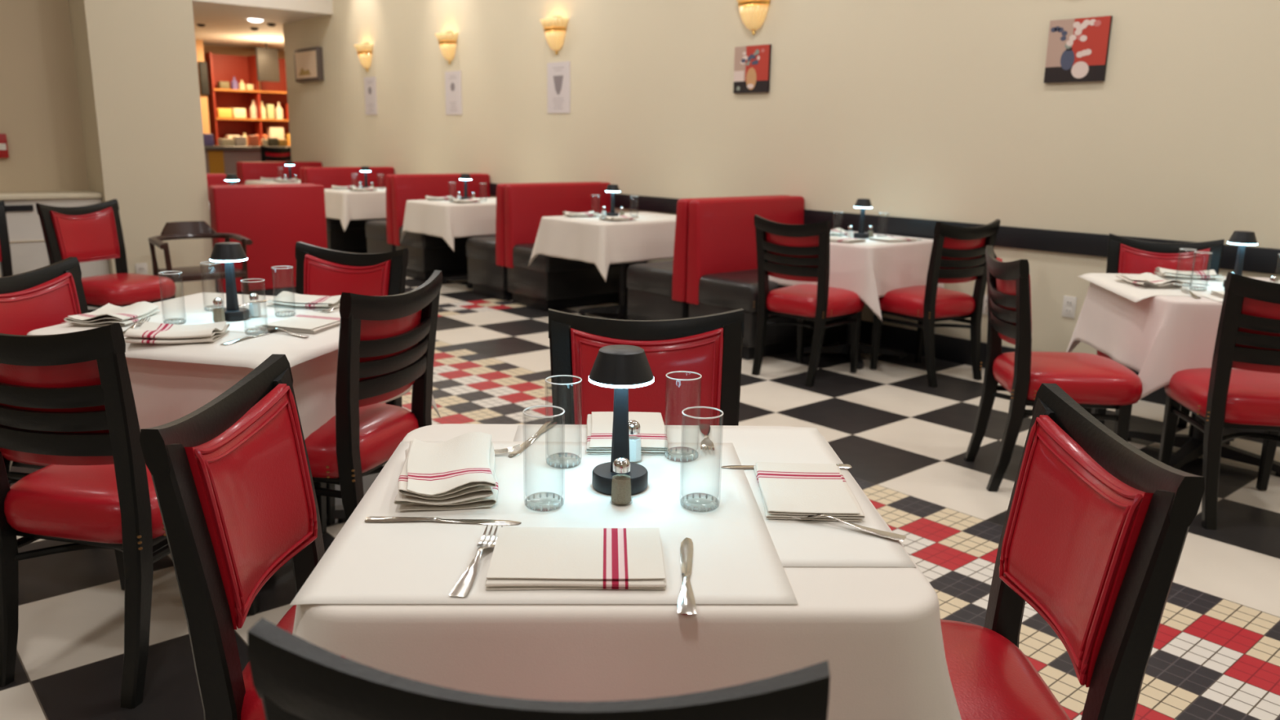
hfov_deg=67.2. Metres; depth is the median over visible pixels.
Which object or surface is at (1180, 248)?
glass
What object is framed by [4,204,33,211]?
trim
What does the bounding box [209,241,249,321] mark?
table lamp
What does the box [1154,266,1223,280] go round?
napkin
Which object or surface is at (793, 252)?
dining chair
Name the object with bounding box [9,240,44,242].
trim
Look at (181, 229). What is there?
wooden armchair
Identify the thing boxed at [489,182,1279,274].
trim
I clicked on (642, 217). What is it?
tablecloth
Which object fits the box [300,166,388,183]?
bench
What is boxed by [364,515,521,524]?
knife
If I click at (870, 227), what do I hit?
pepper shaker
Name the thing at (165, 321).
glass
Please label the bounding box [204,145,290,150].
countertop
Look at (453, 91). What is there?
paper notice
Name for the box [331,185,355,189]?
napkin
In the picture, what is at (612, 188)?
table lamp
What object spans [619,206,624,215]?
pepper shaker
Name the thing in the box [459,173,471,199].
table lamp
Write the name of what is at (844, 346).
dining table
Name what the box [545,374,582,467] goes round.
glass
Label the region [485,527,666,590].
napkin
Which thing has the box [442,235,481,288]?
dining table
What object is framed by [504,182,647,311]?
bench
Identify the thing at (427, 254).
bench
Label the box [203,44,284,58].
wall
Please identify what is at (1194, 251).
glass
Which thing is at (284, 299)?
napkin
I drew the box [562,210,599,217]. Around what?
napkin
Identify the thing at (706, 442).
fork
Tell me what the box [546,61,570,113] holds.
paper notice
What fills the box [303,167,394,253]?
bench
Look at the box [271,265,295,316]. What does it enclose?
glass
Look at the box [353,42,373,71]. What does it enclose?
wall sconce
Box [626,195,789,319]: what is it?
bench
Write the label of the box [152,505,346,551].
dining table
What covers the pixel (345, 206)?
tablecloth
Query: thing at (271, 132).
box
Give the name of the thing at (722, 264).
bench
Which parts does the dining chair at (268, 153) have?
leg, crest rail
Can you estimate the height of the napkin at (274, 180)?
0.036 m
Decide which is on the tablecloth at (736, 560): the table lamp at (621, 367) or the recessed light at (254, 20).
the table lamp at (621, 367)
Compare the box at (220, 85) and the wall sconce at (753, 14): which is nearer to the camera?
the wall sconce at (753, 14)
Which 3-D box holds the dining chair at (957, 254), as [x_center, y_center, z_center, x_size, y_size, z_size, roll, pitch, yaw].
[1.626,-0.357,5.434,0.467,0.893,0.553,-7,15,-30]
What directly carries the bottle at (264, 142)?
on the bar counter at (219, 159)
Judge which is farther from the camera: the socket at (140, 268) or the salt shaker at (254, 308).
the socket at (140, 268)
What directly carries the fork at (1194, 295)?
on the tablecloth at (1135, 294)
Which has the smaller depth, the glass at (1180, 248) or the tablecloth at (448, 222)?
the glass at (1180, 248)
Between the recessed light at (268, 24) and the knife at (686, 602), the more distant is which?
the recessed light at (268, 24)
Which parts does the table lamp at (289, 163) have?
lamp shade, stem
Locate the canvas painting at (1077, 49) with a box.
[1043,15,1112,83]
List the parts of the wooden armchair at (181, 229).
leg, leg, arm rail, seat, leg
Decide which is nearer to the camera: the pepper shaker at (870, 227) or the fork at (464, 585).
the fork at (464, 585)
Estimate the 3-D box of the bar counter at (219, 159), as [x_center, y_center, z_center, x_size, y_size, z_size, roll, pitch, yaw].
[-5.790,-2.462,13.582,2.000,1.090,0.600,-10,17,-40]
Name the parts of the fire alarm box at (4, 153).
pull handle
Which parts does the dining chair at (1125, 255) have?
leg, leg, seat, crest rail, leg, leg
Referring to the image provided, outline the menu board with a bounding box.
[198,61,208,94]
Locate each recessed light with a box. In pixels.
[196,23,205,26]
[247,18,263,22]
[250,27,258,31]
[266,23,275,26]
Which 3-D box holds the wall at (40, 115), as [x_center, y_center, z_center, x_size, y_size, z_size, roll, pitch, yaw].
[-5.840,-1.657,4.480,6.830,3.600,0.120,-10,17,-40]
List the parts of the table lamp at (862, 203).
stem, lamp shade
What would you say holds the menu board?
attached to the column at (199, 43)
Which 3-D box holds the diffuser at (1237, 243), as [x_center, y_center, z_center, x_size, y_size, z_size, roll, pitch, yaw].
[2.452,-0.475,3.918,0.105,0.006,0.105,2,13,4]
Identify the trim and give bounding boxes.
[0,190,102,199]
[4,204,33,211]
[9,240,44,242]
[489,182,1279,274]
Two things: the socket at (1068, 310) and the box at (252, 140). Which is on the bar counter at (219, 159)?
the box at (252, 140)
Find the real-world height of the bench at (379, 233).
0.926 m
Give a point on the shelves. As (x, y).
(220, 68)
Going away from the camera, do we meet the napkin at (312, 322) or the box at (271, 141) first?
the napkin at (312, 322)
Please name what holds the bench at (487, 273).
on the floor
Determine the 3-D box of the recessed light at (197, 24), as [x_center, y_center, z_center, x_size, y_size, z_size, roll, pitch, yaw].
[-5.870,-4.475,12.880,0.110,0.035,0.110,-10,17,-40]
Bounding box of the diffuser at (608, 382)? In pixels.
[588,377,653,388]
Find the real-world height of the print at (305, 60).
0.320 m
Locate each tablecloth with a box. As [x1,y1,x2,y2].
[8,306,440,472]
[62,292,325,333]
[120,310,339,368]
[244,180,300,184]
[289,440,798,604]
[292,423,961,719]
[324,189,386,231]
[400,197,496,252]
[513,425,915,567]
[528,212,675,281]
[550,212,675,223]
[768,231,944,322]
[831,231,926,246]
[1066,276,1279,399]
[1077,272,1226,302]
[1163,278,1279,302]
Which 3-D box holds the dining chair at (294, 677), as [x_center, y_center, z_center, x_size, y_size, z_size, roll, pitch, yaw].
[-0.066,0.611,1.099,0.467,0.893,0.553,2,13,6]
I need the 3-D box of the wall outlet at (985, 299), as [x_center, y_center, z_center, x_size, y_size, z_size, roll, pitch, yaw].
[2.031,-0.321,5.625,0.008,0.116,0.072,-10,17,-40]
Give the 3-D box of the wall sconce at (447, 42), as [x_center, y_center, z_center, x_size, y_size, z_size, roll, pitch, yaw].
[-1.961,-3.128,9.642,0.144,0.315,0.355,-10,17,-40]
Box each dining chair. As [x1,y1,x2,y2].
[0,200,13,276]
[0,257,124,590]
[0,322,258,709]
[35,199,175,312]
[139,354,324,719]
[247,617,830,719]
[260,145,291,161]
[294,241,408,525]
[304,270,442,533]
[548,308,744,425]
[751,214,864,386]
[870,219,999,387]
[940,382,1204,719]
[964,245,1142,492]
[1094,233,1224,436]
[1158,271,1279,529]
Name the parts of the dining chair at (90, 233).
leg, crest rail, leg, seat frame, seat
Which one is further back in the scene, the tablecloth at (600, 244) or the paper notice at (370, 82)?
the paper notice at (370, 82)
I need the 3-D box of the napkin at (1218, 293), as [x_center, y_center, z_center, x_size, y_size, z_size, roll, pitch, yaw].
[2.339,-0.243,3.676,0.228,0.014,0.172,2,13,4]
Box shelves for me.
[204,52,290,146]
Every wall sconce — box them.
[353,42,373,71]
[434,31,458,63]
[539,16,568,54]
[737,0,770,35]
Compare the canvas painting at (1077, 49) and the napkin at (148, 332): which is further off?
the canvas painting at (1077, 49)
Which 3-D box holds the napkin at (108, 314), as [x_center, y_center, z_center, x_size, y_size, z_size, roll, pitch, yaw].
[-1.575,-0.140,2.886,0.176,0.036,0.237,1,13,-1]
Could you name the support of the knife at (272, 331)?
on the tablecloth at (250, 353)
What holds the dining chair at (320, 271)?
on the floor
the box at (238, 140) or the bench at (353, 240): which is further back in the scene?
the box at (238, 140)
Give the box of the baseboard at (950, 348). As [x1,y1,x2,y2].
[844,320,1166,404]
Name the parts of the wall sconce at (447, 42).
lamp shade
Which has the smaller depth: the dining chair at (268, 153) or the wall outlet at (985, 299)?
the wall outlet at (985, 299)
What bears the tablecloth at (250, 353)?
on the tablecloth at (165, 392)
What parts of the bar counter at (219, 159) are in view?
panel, panel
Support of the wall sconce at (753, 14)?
attached to the wall at (944, 110)
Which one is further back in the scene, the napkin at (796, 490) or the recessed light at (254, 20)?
the recessed light at (254, 20)
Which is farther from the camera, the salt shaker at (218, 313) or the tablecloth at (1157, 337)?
the tablecloth at (1157, 337)
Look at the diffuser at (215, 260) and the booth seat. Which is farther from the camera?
the booth seat
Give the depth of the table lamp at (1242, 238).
3.90 m
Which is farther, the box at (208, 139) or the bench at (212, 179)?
the box at (208, 139)
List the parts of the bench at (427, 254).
kick plate, backrest, seat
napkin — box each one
[63,301,159,325]
[123,320,230,343]
[260,177,281,180]
[262,311,340,333]
[266,291,341,310]
[273,178,298,182]
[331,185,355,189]
[349,186,377,191]
[393,431,497,511]
[425,195,454,200]
[448,197,483,203]
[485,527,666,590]
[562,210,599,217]
[586,411,670,454]
[598,213,639,221]
[753,462,865,521]
[830,227,847,235]
[830,235,866,243]
[867,235,917,242]
[1114,272,1183,288]
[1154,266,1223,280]
[1210,290,1224,297]
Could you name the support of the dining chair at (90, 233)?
on the floor
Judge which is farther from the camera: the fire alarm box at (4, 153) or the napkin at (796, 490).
the fire alarm box at (4, 153)
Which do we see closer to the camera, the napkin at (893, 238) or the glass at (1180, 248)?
the glass at (1180, 248)
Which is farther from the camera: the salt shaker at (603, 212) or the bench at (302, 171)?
the bench at (302, 171)
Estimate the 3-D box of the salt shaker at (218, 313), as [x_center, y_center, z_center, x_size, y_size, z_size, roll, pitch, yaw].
[-1.252,-0.148,2.860,0.035,0.074,0.035,4,13,14]
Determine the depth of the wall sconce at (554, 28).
8.26 m
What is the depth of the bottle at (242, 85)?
15.71 m
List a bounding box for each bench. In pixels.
[206,173,227,199]
[208,183,314,293]
[235,161,244,184]
[239,161,322,184]
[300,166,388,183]
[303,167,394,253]
[364,173,481,253]
[391,173,495,280]
[466,182,592,300]
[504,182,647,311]
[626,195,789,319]
[686,195,847,359]
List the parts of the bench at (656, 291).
seat, backrest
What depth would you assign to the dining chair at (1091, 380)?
3.58 m
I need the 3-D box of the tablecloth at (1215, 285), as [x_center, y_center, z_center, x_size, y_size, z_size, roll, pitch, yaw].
[2.483,-0.277,3.879,0.600,0.002,0.620,2,13,4]
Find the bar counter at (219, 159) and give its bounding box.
[204,145,290,184]
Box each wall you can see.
[0,0,88,191]
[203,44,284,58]
[282,0,1279,355]
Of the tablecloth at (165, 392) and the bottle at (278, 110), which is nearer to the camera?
the tablecloth at (165, 392)
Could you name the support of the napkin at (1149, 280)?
on the tablecloth at (1135, 294)
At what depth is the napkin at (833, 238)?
5.50 m
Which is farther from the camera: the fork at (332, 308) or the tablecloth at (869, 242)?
the tablecloth at (869, 242)
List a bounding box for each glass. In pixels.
[158,271,186,324]
[200,261,224,311]
[240,278,267,334]
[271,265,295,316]
[522,404,564,511]
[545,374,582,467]
[665,370,702,461]
[680,406,723,511]
[1174,248,1196,286]
[1189,251,1212,290]
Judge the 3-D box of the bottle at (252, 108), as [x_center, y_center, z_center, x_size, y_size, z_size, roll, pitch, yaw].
[-6.391,-4.148,15.931,0.120,0.300,0.120,-10,17,-40]
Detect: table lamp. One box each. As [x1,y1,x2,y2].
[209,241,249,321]
[224,173,239,184]
[284,160,294,179]
[360,166,370,188]
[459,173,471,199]
[588,344,653,495]
[605,184,620,216]
[853,198,871,238]
[1222,231,1257,287]
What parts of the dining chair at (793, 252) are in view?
leg, rail, crest rail, leg, seat frame, seat, leg, leg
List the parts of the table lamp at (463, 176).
stem, lamp shade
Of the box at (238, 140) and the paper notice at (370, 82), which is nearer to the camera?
the paper notice at (370, 82)
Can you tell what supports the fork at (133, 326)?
on the tablecloth at (250, 353)
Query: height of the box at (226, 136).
0.160 m
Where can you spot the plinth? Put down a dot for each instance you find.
(276, 291)
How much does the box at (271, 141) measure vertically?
0.120 m
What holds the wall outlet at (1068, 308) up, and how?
attached to the wall at (944, 110)
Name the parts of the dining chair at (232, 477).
leg, crest rail, seat, leg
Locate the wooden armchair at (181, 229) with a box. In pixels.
[148,221,253,297]
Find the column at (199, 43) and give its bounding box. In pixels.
[195,39,210,133]
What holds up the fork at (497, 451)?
on the tablecloth at (736, 560)
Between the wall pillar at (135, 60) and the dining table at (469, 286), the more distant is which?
the dining table at (469, 286)
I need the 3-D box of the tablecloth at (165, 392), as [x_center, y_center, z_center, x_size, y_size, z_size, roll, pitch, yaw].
[-1.294,0.070,2.997,1.016,0.407,0.938,4,13,13]
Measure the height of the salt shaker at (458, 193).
0.074 m
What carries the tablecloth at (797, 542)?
on the tablecloth at (877, 630)
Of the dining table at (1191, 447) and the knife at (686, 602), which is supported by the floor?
the dining table at (1191, 447)
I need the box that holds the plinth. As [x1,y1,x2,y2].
[219,286,295,296]
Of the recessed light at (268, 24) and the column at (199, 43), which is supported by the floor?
the column at (199, 43)
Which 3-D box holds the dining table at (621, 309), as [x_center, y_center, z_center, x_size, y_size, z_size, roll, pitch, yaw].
[-0.114,-0.676,7.055,0.972,0.728,0.692,-10,17,-40]
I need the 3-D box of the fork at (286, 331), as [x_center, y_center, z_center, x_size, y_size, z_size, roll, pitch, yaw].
[-1.015,-0.083,2.732,0.199,0.012,0.026,8,15,29]
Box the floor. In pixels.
[0,276,1279,719]
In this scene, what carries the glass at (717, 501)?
on the tablecloth at (736, 560)
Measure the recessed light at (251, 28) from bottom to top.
0.035 m
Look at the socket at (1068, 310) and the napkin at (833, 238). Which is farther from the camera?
the napkin at (833, 238)
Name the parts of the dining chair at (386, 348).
leg, leg, seat frame, seat, crest rail, rail, leg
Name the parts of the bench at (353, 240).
backrest, kick plate, seat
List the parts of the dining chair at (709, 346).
leg, crest rail, leg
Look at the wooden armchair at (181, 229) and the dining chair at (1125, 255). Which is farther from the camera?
the wooden armchair at (181, 229)
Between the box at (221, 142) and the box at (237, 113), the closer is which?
the box at (221, 142)
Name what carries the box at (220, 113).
on the shelves
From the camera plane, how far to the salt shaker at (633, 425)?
1.68 m
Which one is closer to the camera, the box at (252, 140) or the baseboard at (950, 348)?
the baseboard at (950, 348)
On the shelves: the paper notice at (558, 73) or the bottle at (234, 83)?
the bottle at (234, 83)
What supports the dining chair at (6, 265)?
on the floor
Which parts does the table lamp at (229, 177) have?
lamp shade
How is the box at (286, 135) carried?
on the shelves
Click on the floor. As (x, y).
(1215, 655)
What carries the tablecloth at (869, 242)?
on the tablecloth at (870, 273)
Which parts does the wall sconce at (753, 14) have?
lamp shade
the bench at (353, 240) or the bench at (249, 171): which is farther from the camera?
the bench at (249, 171)
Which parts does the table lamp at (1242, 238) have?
stem, lamp shade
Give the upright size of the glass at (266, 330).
0.152 m
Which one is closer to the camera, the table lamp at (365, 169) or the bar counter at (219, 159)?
the table lamp at (365, 169)
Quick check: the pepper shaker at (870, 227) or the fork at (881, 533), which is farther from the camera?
the pepper shaker at (870, 227)
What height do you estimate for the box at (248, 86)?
0.100 m
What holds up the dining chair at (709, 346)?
on the floor
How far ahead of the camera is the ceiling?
12.05 m
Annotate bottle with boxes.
[231,76,238,89]
[239,80,245,89]
[249,99,257,118]
[260,101,266,119]
[260,136,268,146]
[275,102,283,119]
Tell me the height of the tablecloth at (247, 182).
0.378 m
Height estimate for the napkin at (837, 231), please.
0.036 m
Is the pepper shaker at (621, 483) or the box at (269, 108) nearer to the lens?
the pepper shaker at (621, 483)
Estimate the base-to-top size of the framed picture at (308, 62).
0.400 m
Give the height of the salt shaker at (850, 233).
0.074 m
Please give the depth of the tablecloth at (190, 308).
3.05 m
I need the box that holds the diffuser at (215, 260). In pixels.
[209,257,247,262]
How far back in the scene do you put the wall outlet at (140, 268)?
6.34 m
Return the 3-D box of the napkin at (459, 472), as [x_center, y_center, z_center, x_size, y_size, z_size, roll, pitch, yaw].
[-0.312,0.178,1.575,0.159,0.046,0.254,-1,13,-10]
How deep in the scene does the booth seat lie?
6.78 m
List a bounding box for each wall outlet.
[134,262,147,275]
[982,294,987,315]
[1061,295,1076,318]
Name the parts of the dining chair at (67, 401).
leg, rail, crest rail, seat, seat frame, leg, leg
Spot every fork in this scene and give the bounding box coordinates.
[123,317,150,333]
[254,324,309,337]
[312,306,339,312]
[448,524,502,596]
[493,444,520,454]
[698,423,715,450]
[785,514,906,541]
[1179,287,1200,297]
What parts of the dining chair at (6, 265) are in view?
crest rail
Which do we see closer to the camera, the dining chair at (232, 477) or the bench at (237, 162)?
the dining chair at (232, 477)
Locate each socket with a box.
[138,266,144,271]
[1065,307,1071,314]
[1066,299,1072,306]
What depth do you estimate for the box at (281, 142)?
13.90 m
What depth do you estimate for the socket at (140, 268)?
6.34 m
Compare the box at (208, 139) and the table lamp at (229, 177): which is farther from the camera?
the box at (208, 139)
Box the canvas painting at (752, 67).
[733,44,771,93]
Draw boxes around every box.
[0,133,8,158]
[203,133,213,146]
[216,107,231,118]
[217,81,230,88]
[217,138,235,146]
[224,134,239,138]
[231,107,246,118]
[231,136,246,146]
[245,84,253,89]
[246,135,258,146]
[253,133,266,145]
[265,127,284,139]
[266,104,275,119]
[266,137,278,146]
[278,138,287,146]
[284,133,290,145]
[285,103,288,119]
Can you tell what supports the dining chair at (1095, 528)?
on the floor
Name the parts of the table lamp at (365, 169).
lamp shade, stem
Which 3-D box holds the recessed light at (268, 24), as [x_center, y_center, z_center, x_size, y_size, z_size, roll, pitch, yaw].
[-4.863,-4.417,12.704,0.110,0.035,0.110,-10,17,-40]
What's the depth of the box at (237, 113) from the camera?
15.70 m
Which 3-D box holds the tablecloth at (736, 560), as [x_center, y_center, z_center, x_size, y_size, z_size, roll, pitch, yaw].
[-0.125,0.227,1.491,0.620,0.002,0.644,1,13,-2]
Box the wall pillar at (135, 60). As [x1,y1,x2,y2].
[67,0,216,297]
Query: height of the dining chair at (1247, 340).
0.893 m
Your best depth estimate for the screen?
15.56 m
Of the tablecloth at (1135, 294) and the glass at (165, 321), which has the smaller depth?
the glass at (165, 321)
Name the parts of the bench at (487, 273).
seat, kick plate, backrest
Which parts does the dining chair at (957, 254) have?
leg, leg, seat frame, seat, leg, rail, crest rail, leg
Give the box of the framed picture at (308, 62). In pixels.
[293,46,324,82]
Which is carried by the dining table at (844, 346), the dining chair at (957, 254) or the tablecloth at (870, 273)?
the tablecloth at (870, 273)
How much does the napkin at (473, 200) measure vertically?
0.036 m
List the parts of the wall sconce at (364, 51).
lamp shade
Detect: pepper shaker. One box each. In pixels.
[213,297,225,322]
[611,457,631,504]
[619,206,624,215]
[867,225,873,237]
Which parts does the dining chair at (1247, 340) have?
leg, seat, leg, seat frame, crest rail, rail, leg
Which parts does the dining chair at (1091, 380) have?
leg, rail, crest rail, leg, seat frame, seat, leg, leg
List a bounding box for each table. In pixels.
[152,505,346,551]
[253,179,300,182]
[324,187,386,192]
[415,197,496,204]
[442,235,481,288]
[578,262,629,319]
[795,315,906,368]
[1127,414,1279,476]
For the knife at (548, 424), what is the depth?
1.81 m
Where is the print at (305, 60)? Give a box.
[294,49,317,79]
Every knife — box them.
[220,330,278,345]
[225,299,268,307]
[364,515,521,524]
[508,421,557,457]
[677,537,696,615]
[720,463,852,468]
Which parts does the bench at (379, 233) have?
seat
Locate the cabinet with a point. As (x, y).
(25, 225)
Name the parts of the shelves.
shelf, shelf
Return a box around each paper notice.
[364,76,377,115]
[444,70,462,115]
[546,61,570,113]
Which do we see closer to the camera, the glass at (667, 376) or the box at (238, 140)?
the glass at (667, 376)
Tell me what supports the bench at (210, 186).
on the floor
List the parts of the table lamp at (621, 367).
stem, lamp shade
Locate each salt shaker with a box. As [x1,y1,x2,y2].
[248,293,261,316]
[457,191,460,199]
[601,206,605,215]
[628,420,640,462]
[847,225,853,237]
[1270,275,1278,281]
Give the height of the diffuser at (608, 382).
0.006 m
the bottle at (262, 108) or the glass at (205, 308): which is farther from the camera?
the bottle at (262, 108)
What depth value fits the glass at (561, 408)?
1.47 m
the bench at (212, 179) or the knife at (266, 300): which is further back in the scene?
the bench at (212, 179)
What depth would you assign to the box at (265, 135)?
16.02 m
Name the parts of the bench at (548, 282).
backrest, kick plate, seat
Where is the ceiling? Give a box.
[191,0,333,50]
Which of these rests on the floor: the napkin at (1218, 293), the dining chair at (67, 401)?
the dining chair at (67, 401)
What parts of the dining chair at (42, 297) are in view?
leg, seat, seat frame, crest rail, leg, leg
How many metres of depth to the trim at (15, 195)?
6.03 m
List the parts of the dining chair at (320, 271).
leg, leg, crest rail, leg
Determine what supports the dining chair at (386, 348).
on the floor
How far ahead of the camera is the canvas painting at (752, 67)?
6.71 m
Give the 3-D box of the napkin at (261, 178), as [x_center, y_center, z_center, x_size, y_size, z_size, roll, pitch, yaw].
[-4.351,-2.135,11.350,0.232,0.036,0.176,-4,14,-21]
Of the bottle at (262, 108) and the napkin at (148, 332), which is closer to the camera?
the napkin at (148, 332)
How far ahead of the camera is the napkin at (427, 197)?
8.40 m
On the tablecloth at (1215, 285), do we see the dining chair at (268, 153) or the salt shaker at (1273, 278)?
the salt shaker at (1273, 278)
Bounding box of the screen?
[254,43,279,82]
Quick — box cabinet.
[0,197,109,309]
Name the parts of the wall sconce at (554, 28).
lamp shade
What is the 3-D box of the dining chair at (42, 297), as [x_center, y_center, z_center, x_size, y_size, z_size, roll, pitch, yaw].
[-1.621,0.174,2.882,0.553,0.893,0.467,4,13,12]
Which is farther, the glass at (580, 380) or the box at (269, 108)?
the box at (269, 108)
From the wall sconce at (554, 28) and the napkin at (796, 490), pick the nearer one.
the napkin at (796, 490)
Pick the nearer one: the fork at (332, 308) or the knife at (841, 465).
the knife at (841, 465)
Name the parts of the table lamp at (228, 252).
lamp shade, stem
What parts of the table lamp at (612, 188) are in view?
stem, lamp shade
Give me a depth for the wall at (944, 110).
6.09 m
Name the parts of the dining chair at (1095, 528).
seat, leg, crest rail, leg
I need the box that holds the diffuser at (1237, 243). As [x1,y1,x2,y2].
[1227,242,1257,245]
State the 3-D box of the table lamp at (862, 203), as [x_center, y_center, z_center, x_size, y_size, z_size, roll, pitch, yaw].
[1.323,-0.842,5.727,0.105,0.230,0.105,-10,17,-40]
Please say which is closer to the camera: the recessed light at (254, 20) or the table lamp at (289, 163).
the table lamp at (289, 163)
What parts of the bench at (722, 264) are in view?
seat, backrest, kick plate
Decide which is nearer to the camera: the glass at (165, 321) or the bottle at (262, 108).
the glass at (165, 321)
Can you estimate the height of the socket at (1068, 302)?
0.030 m
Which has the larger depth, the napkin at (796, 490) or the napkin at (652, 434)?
the napkin at (652, 434)
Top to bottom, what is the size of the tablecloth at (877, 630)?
0.413 m
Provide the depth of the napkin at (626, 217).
6.67 m

